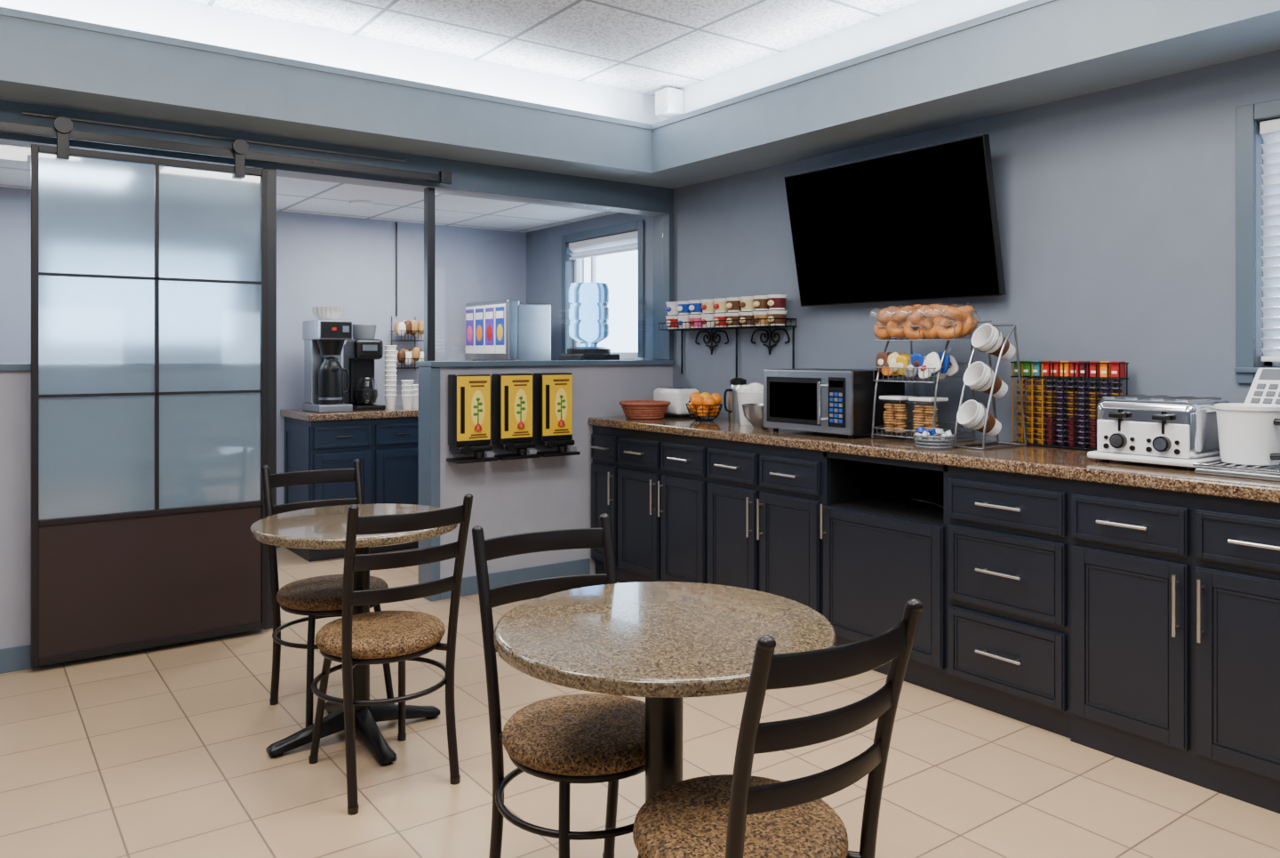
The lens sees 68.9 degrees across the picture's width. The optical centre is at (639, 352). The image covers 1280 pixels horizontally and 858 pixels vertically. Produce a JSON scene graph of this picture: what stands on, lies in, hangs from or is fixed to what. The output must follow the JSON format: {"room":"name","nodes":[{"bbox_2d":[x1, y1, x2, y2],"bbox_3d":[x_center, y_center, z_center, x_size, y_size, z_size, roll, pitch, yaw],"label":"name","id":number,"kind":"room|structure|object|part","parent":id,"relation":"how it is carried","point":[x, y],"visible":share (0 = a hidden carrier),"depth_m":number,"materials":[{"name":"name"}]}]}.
{"room":"hotel breakfast room","nodes":[
{"label":"hotel breakfast room","id":0,"kind":"room"},
{"bbox_2d":[0,186,526,547],"bbox_3d":[-3.504,-0.170,5.719,6.300,3.000,0.150,0,0,-36],"label":"wall","id":1,"kind":"structure","parent":0,"point":[348,263],"depth_m":6.70,"materials":[{"name":"grey paint"}]},
{"bbox_2d":[0,145,618,232],"bbox_3d":[-2.940,-1.020,4.949,6.300,0.100,1.760,0,0,-36],"label":"ceiling","id":2,"kind":"structure","parent":0,"point":[293,195],"depth_m":6.12,"materials":[{"name":"tile"}]},
{"bbox_2d":[349,200,374,206],"bbox_3d":[-1.790,-0.962,6.001,0.156,0.013,0.156,0,0,-36],"label":"recessed light","id":3,"kind":"object","parent":2,"relation":"in","point":[358,203],"visible":1,"depth_m":5.96,"materials":[{"name":"white plastic"}]},
{"bbox_2d":[390,222,423,368],"bbox_3d":[-1.693,-0.415,6.806,0.220,1.090,0.228,0,0,-36],"label":"basket","id":4,"kind":"object","parent":2,"relation":"hanging from","point":[408,356],"visible":0.93,"depth_m":6.74,"materials":[{"name":"metal"}]},
{"bbox_2d":[0,138,672,648],"bbox_3d":[-2.376,-0.120,4.178,6.300,2.900,0.150,0,0,-36],"label":"wall","id":5,"kind":"structure","parent":0,"point":[542,493],"depth_m":5.21,"materials":[{"name":"paint"}]},
{"bbox_2d":[22,111,406,161],"bbox_3d":[-1.909,-1.005,4.403,1.680,0.010,0.022,0,0,-36],"label":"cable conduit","id":6,"kind":"object","parent":5,"relation":"attached to","point":[23,112],"visible":0.99,"depth_m":4.32,"materials":[{"name":"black metal"}]},
{"bbox_2d":[0,116,451,666],"bbox_3d":[-2.365,0.155,4.011,3.320,2.289,0.119,0,0,-36],"label":"sliding barn door","id":7,"kind":"structure","parent":5,"relation":"in","point":[149,275],"depth_m":4.12,"materials":[{"name":"grey glass"}]},
{"bbox_3d":[-2.369,-0.927,4.015,3.320,0.065,0.108,0,0,-36],"label":"barn door rail","id":8,"kind":"part","parent":7,"relation":"part of","materials":[{"name":"black metal"}]},
{"bbox_2d":[0,558,590,673],"bbox_3d":[-2.586,1.280,3.922,5.660,0.100,0.013,0,0,-36],"label":"baseboard","id":9,"kind":"structure","parent":5,"relation":"attached to","point":[18,658],"depth_m":5.15,"materials":[{"name":"paint"}]},
{"bbox_2d":[0,99,673,214],"bbox_3d":[-2.330,-0.970,4.115,6.300,0.160,0.006,0,0,-36],"label":"beam","id":10,"kind":"structure","parent":5,"relation":"attached to","point":[467,176],"depth_m":4.76,"materials":[{"name":"paint"}]},
{"bbox_2d":[0,360,673,370],"bbox_3d":[-1.985,0.060,4.465,5.310,0.030,0.210,0,0,-36],"label":"trim","id":11,"kind":"structure","parent":5,"relation":"attached to","point":[531,363],"depth_m":5.29,"materials":[{"name":"paint"}]},
{"bbox_2d":[263,168,673,629],"bbox_3d":[-1.973,0.220,4.472,5.299,2.220,0.172,0,0,-36],"label":"trim","id":12,"kind":"structure","parent":5,"relation":"attached to","point":[663,225],"depth_m":5.02,"materials":[{"name":"paint"}]},
{"bbox_2d":[446,373,498,463],"bbox_3d":[-0.901,0.350,5.041,0.240,0.470,0.170,0,0,-36],"label":"dispenser","id":13,"kind":"object","parent":5,"relation":"attached to","point":[468,395],"visible":1,"depth_m":5.01,"materials":[{"name":"yellow plastic"}]},
{"bbox_2d":[491,373,540,460],"bbox_3d":[-0.690,0.350,5.196,0.240,0.470,0.170,0,0,-36],"label":"dispenser","id":14,"kind":"object","parent":5,"relation":"attached to","point":[511,393],"visible":1,"depth_m":5.16,"materials":[{"name":"yellow plastic"}]},
{"bbox_2d":[533,372,580,456],"bbox_3d":[-0.478,0.350,5.350,0.240,0.470,0.170,0,0,-36],"label":"dispenser","id":15,"kind":"object","parent":5,"relation":"attached to","point":[552,391],"visible":0.98,"depth_m":5.32,"materials":[{"name":"yellow plastic"}]},
{"bbox_2d":[184,0,922,95],"bbox_3d":[-0.176,-1.620,1.172,6.300,0.100,7.300,0,0,-36],"label":"ceiling","id":16,"kind":"structure","parent":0,"point":[647,47],"depth_m":4.51,"materials":[{"name":"paint"}]},
{"bbox_2d":[0,546,1279,857],"bbox_3d":[-0.767,1.380,1.979,6.700,0.100,9.700,0,0,-36],"label":"floor","id":17,"kind":"structure","parent":0,"point":[158,752],"depth_m":2.94,"materials":[{"name":"tile"}]},
{"bbox_2d":[261,458,394,727],"bbox_3d":[-1.160,0.880,3.499,0.423,0.900,0.507,0,0,-36],"label":"dining chair","id":18,"kind":"object","parent":17,"relation":"on","point":[316,597],"visible":0.57,"depth_m":3.50,"materials":[{"name":"metal"}]},
{"bbox_2d":[284,416,418,561],"bbox_3d":[-1.171,0.881,6.243,1.876,0.898,1.741,0,0,-36],"label":"base cabinet","id":19,"kind":"object","parent":17,"relation":"on","point":[387,449],"visible":0.29,"depth_m":6.14,"materials":[{"name":"blue wood"}]},
{"bbox_2d":[280,405,418,421],"bbox_3d":[-1.180,0.407,6.243,1.910,0.045,1.730,0,0,-36],"label":"countertop","id":20,"kind":"structure","parent":19,"relation":"on","point":[398,412],"depth_m":6.10,"materials":[{"name":"brown stone"}]},
{"bbox_2d":[302,306,352,412],"bbox_3d":[-2.066,0.041,6.186,0.233,0.687,0.376,0,0,-36],"label":"coffee brewer","id":21,"kind":"object","parent":20,"relation":"on","point":[324,337],"visible":1,"depth_m":6.08,"materials":[{"name":"metal"}]},
{"bbox_2d":[343,324,385,410],"bbox_3d":[-1.899,0.095,6.405,0.200,0.580,0.320,0,0,-36],"label":"coffee maker","id":22,"kind":"object","parent":20,"relation":"on","point":[360,352],"visible":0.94,"depth_m":6.35,"materials":[{"name":"black plastic"}]},
{"bbox_2d":[384,345,397,408],"bbox_3d":[-1.717,0.167,6.426,0.086,0.436,0.086,0,0,-36],"label":"paper cups","id":23,"kind":"object","parent":20,"relation":"on","point":[390,360],"visible":1,"depth_m":6.39,"materials":[{"name":"white paper"}]},
{"bbox_2d":[401,379,414,408],"bbox_3d":[-1.597,0.285,6.415,0.086,0.198,0.086,0,0,-36],"label":"paper cups","id":24,"kind":"object","parent":20,"relation":"on","point":[407,385],"visible":1,"depth_m":6.38,"materials":[{"name":"white paper"}]},
{"bbox_2d":[411,384,418,407],"bbox_3d":[-1.580,0.302,6.527,0.086,0.164,0.086,0,0,-36],"label":"paper cups","id":25,"kind":"object","parent":20,"relation":"on","point":[415,403],"visible":0.48,"depth_m":6.50,"materials":[{"name":"white paper"}]},
{"bbox_2d":[465,299,551,360],"bbox_3d":[-0.988,0.004,6.886,0.380,0.760,0.680,0,0,-36],"label":"dispenser","id":26,"kind":"object","parent":20,"relation":"on","point":[506,330],"visible":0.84,"depth_m":6.65,"materials":[{"name":"metal"}]},
{"bbox_2d":[558,282,619,359],"bbox_3d":[-0.353,-0.038,6.136,0.343,0.845,0.300,0,0,-36],"label":"water cooler","id":27,"kind":"object","parent":20,"relation":"on","point":[588,309],"visible":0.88,"depth_m":6.04,"materials":[{"name":"blue plastic"}]},
{"bbox_2d":[250,503,458,765],"bbox_3d":[-0.982,0.954,3.247,0.690,0.752,0.690,0,0,-36],"label":"round dining table","id":28,"kind":"object","parent":17,"relation":"on","point":[321,527],"visible":0.69,"depth_m":3.16,"materials":[{"name":"stone"}]},
{"bbox_2d":[308,493,473,815],"bbox_3d":[-0.800,0.880,2.929,0.423,0.900,0.507,0,0,-36],"label":"dining chair","id":29,"kind":"object","parent":17,"relation":"on","point":[380,636],"visible":1,"depth_m":2.80,"materials":[{"name":"metal"}]},
{"bbox_2d":[472,512,645,857],"bbox_3d":[-0.141,0.880,2.219,0.423,0.900,0.507,0,0,-29],"label":"dining chair","id":30,"kind":"object","parent":17,"relation":"on","point":[581,738],"visible":0.8,"depth_m":2.23,"materials":[{"name":"fabric"}]},
{"bbox_2d":[494,581,836,801],"bbox_3d":[0.052,0.954,2.008,0.724,0.752,0.724,0,0,-36],"label":"round dining table","id":31,"kind":"object","parent":17,"relation":"on","point":[663,643],"visible":0.9,"depth_m":1.94,"materials":[{"name":"stone"}]},
{"bbox_2d":[632,598,923,857],"bbox_3d":[0.205,0.880,1.706,0.423,0.900,0.507,0,0,-36],"label":"dining chair","id":32,"kind":"object","parent":17,"relation":"on","point":[740,813],"visible":1,"depth_m":1.61,"materials":[{"name":"metal"}]},
{"bbox_2d":[590,424,1279,814],"bbox_3d":[1.296,0.881,3.917,0.671,0.898,4.590,0,0,-36],"label":"base cabinet","id":33,"kind":"object","parent":17,"relation":"on","point":[1140,626],"visible":0.87,"depth_m":3.35,"materials":[{"name":"black wood"}]},
{"bbox_2d":[588,415,1279,503],"bbox_3d":[1.311,0.407,3.917,0.653,0.045,4.613,0,0,-36],"label":"countertop","id":34,"kind":"structure","parent":33,"relation":"on","point":[1027,460],"depth_m":3.57,"materials":[{"name":"brown stone"}]},
{"bbox_2d":[618,400,670,419],"bbox_3d":[0.028,0.335,5.498,0.304,0.098,0.304,0,0,-36],"label":"wicker basket","id":35,"kind":"object","parent":34,"relation":"on","point":[633,409],"visible":1,"depth_m":5.39,"materials":[{"name":"brown wicker"}]},
{"bbox_2d":[653,387,699,417],"bbox_3d":[0.226,0.298,5.668,0.180,0.172,0.280,0,0,-36],"label":"toaster","id":36,"kind":"object","parent":34,"relation":"on","point":[677,397],"visible":0.69,"depth_m":5.56,"materials":[{"name":"white plastic"}]},
{"bbox_2d":[685,392,722,421],"bbox_3d":[0.366,0.304,5.324,0.215,0.161,0.215,0,0,-36],"label":"fruit bowl","id":37,"kind":"object","parent":34,"relation":"on","point":[703,404],"visible":1,"depth_m":5.27,"materials":[{"name":"food"}]},
{"bbox_2d":[723,377,746,422],"bbox_3d":[0.529,0.262,5.207,0.150,0.245,0.110,0,0,-7],"label":"thermal carafe","id":38,"kind":"object","parent":34,"relation":"on","point":[735,383],"visible":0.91,"depth_m":5.17,"materials":[{"name":"metal"}]},
{"bbox_2d":[736,382,763,425],"bbox_3d":[0.619,0.272,5.013,0.200,0.225,0.200,0,0,-36],"label":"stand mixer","id":39,"kind":"object","parent":34,"relation":"on","point":[752,393],"visible":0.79,"depth_m":4.94,"materials":[{"name":"white plastic"}]},
{"bbox_2d":[741,403,767,428],"bbox_3d":[0.620,0.325,4.791,0.196,0.120,0.196,0,0,-36],"label":"metal bowl","id":40,"kind":"object","parent":34,"relation":"on","point":[753,412],"visible":0.68,"depth_m":4.73,"materials":[{"name":"metal"}]},
{"bbox_2d":[763,368,904,438],"bbox_3d":[0.907,0.232,4.468,0.418,0.305,0.560,0,0,-36],"label":"microwave oven","id":41,"kind":"object","parent":34,"relation":"on","point":[831,401],"visible":0.95,"depth_m":4.28,"materials":[{"name":"metal"}]},
{"bbox_2d":[871,302,991,442],"bbox_3d":[1.281,0.083,4.100,0.300,0.604,0.427,0,0,-36],"label":"rack","id":42,"kind":"object","parent":34,"relation":"on","point":[900,379],"visible":0.64,"depth_m":4.08,"materials":[{"name":"silver metal"}]},
{"bbox_2d":[879,395,916,434],"bbox_3d":[1.154,0.275,4.172,0.130,0.165,0.130,0,0,-36],"label":"canister","id":43,"kind":"object","parent":42,"relation":"on","point":[892,412],"visible":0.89,"depth_m":4.14,"materials":[{"name":"beige food"}]},
{"bbox_2d":[875,352,958,379],"bbox_3d":[1.213,0.055,4.101,0.166,0.120,0.355,0,0,-36],"label":"snack packets","id":44,"kind":"object","parent":42,"relation":"in","point":[889,359],"visible":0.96,"depth_m":4.03},
{"bbox_2d":[872,303,980,339],"bbox_3d":[1.234,-0.135,4.059,0.291,0.165,0.463,0,0,-36],"label":"bread bag","id":45,"kind":"object","parent":42,"relation":"on","point":[937,315],"visible":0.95,"depth_m":3.98,"materials":[{"name":"food"}]},
{"bbox_2d":[908,396,949,435],"bbox_3d":[1.248,0.275,4.043,0.130,0.165,0.130,0,0,-36],"label":"canister","id":46,"kind":"object","parent":42,"relation":"on","point":[923,416],"visible":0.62,"depth_m":4.01,"materials":[{"name":"beige food"}]},
{"bbox_2d":[912,426,954,449],"bbox_3d":[1.189,0.341,3.777,0.162,0.086,0.161,0,0,-36],"label":"basket","id":47,"kind":"object","parent":34,"relation":"on","point":[945,440],"visible":1,"depth_m":3.73,"materials":[{"name":"silver metal"}]},
{"bbox_2d":[953,323,1026,449],"bbox_3d":[1.442,0.133,3.837,0.310,0.505,0.140,0,0,-36],"label":"rack","id":48,"kind":"object","parent":34,"relation":"on","point":[1012,444],"visible":0.94,"depth_m":3.82,"materials":[{"name":"silver metal"}]},
{"bbox_2d":[956,400,1001,436],"bbox_3d":[1.381,0.265,3.782,0.180,0.152,0.113,0,0,-14],"label":"paper cups","id":49,"kind":"object","parent":48,"relation":"in","point":[971,412],"visible":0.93,"depth_m":3.77,"materials":[{"name":"white paper"}]},
{"bbox_2d":[963,360,1007,398],"bbox_3d":[1.418,0.110,3.808,0.180,0.152,0.113,0,0,-14],"label":"paper cups","id":50,"kind":"object","parent":48,"relation":"in","point":[978,373],"visible":0.96,"depth_m":3.80,"materials":[{"name":"white paper"}]},
{"bbox_2d":[971,323,1015,359],"bbox_3d":[1.462,-0.045,3.841,0.180,0.152,0.113,0,0,-14],"label":"paper cups","id":51,"kind":"object","parent":48,"relation":"in","point":[985,336],"visible":0.96,"depth_m":3.83,"materials":[{"name":"white paper"}]},
{"bbox_2d":[1009,360,1128,450],"bbox_3d":[1.727,0.208,3.774,0.075,0.352,0.466,0,0,-36],"label":"coffee pod rack","id":52,"kind":"object","parent":34,"relation":"on","point":[1116,370],"visible":0.8,"depth_m":3.76,"materials":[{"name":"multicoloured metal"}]},
{"bbox_2d":[1087,394,1229,470],"bbox_3d":[1.823,0.269,3.259,0.368,0.230,0.369,0,0,-36],"label":"toaster","id":53,"kind":"object","parent":34,"relation":"on","point":[1180,431],"visible":0.92,"depth_m":3.14,"materials":[{"name":"silver metal"}]},
{"bbox_2d":[1192,402,1279,480],"bbox_3d":[1.986,0.276,2.941,0.307,0.218,0.327,0,0,-36],"label":"container","id":54,"kind":"object","parent":34,"relation":"on","point":[1249,434],"visible":1,"depth_m":2.93,"materials":[{"name":"white plastic"}]},
{"bbox_2d":[1244,368,1279,464],"bbox_3d":[2.174,0.218,3.123,0.138,0.333,0.230,0,0,-30],"label":"desk telephone","id":55,"kind":"object","parent":34,"relation":"on","point":[1265,388],"visible":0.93,"depth_m":3.17,"materials":[{"name":"white plastic"}]},
{"bbox_2d":[0,0,1279,188],"bbox_3d":[-0.176,-1.310,1.172,6.300,0.519,7.299,0,0,-36],"label":"ceiling","id":56,"kind":"structure","parent":0,"point":[1057,50],"depth_m":4.19,"materials":[{"name":"white paint"}]},
{"bbox_2d":[0,0,1055,129],"bbox_3d":[-0.160,-1.315,1.462,5.069,0.030,6.149,0,0,-36],"label":"trim","id":57,"kind":"structure","parent":56,"relation":"attached to","point":[1030,4],"depth_m":4.20,"materials":[{"name":"paint"}]},
{"bbox_2d":[655,87,683,118],"bbox_3d":[0.171,-1.482,5.535,0.124,0.145,0.130,0,0,-36],"label":"emergency light","id":58,"kind":"object","parent":56,"relation":"attached to","point":[668,101],"visible":0.98,"depth_m":5.49,"materials":[{"name":"white plastic"}]},
{"bbox_2d":[526,49,1279,446],"bbox_3d":[1.862,-0.170,3.848,0.150,3.000,9.210,0,0,-36],"label":"wall","id":59,"kind":"structure","parent":0,"point":[1116,207],"depth_m":3.87,"materials":[{"name":"paint"}]},
{"bbox_2d":[561,219,644,359],"bbox_3d":[-0.242,-0.400,6.663,0.140,0.976,1.036,0,0,-36],"label":"window","id":60,"kind":"structure","parent":59,"relation":"in","point":[639,225],"depth_m":6.53,"materials":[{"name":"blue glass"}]},
{"bbox_2d":[568,231,637,259],"bbox_3d":[-0.252,-0.762,6.656,0.045,0.125,0.900,0,0,-36],"label":"window blind","id":61,"kind":"object","parent":60,"relation":"attached to","point":[625,242],"visible":0.82,"depth_m":6.64,"materials":[{"name":"white plastic"}]},
{"bbox_2d":[658,317,796,377],"bbox_3d":[0.486,-0.009,5.448,0.167,0.358,1.024,0,0,-36],"label":"wire shelf","id":62,"kind":"object","parent":59,"relation":"attached to","point":[769,334],"visible":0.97,"depth_m":5.36,"materials":[{"name":"black metal"}]},
{"bbox_2d":[665,294,787,328],"bbox_3d":[0.482,-0.232,5.446,0.110,0.167,1.010,0,0,-36],"label":"cups","id":63,"kind":"object","parent":62,"relation":"on","point":[775,303],"visible":0.91,"depth_m":5.33,"materials":[{"name":"multicoloured paper"}]},
{"bbox_2d":[784,134,1005,306],"bbox_3d":[1.183,-0.589,4.476,0.200,0.684,1.180,0,0,-36],"label":"television","id":64,"kind":"object","parent":59,"relation":"attached to","point":[920,223],"visible":1,"depth_m":4.36,"materials":[{"name":"black plastic"}]},
{"bbox_2d":[1234,98,1279,383],"bbox_3d":[2.523,-0.385,2.885,0.140,0.986,1.191,0,0,-36],"label":"window","id":65,"kind":"structure","parent":59,"relation":"in","point":[1245,371],"depth_m":3.30,"materials":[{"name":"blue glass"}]},
{"bbox_2d":[1259,118,1279,361],"bbox_3d":[2.513,-0.393,2.877,0.045,0.845,1.055,0,0,-36],"label":"window blind","id":66,"kind":"object","parent":65,"relation":"attached to","point":[1269,130],"visible":1,"depth_m":3.28,"materials":[{"name":"white plastic"}]}
]}

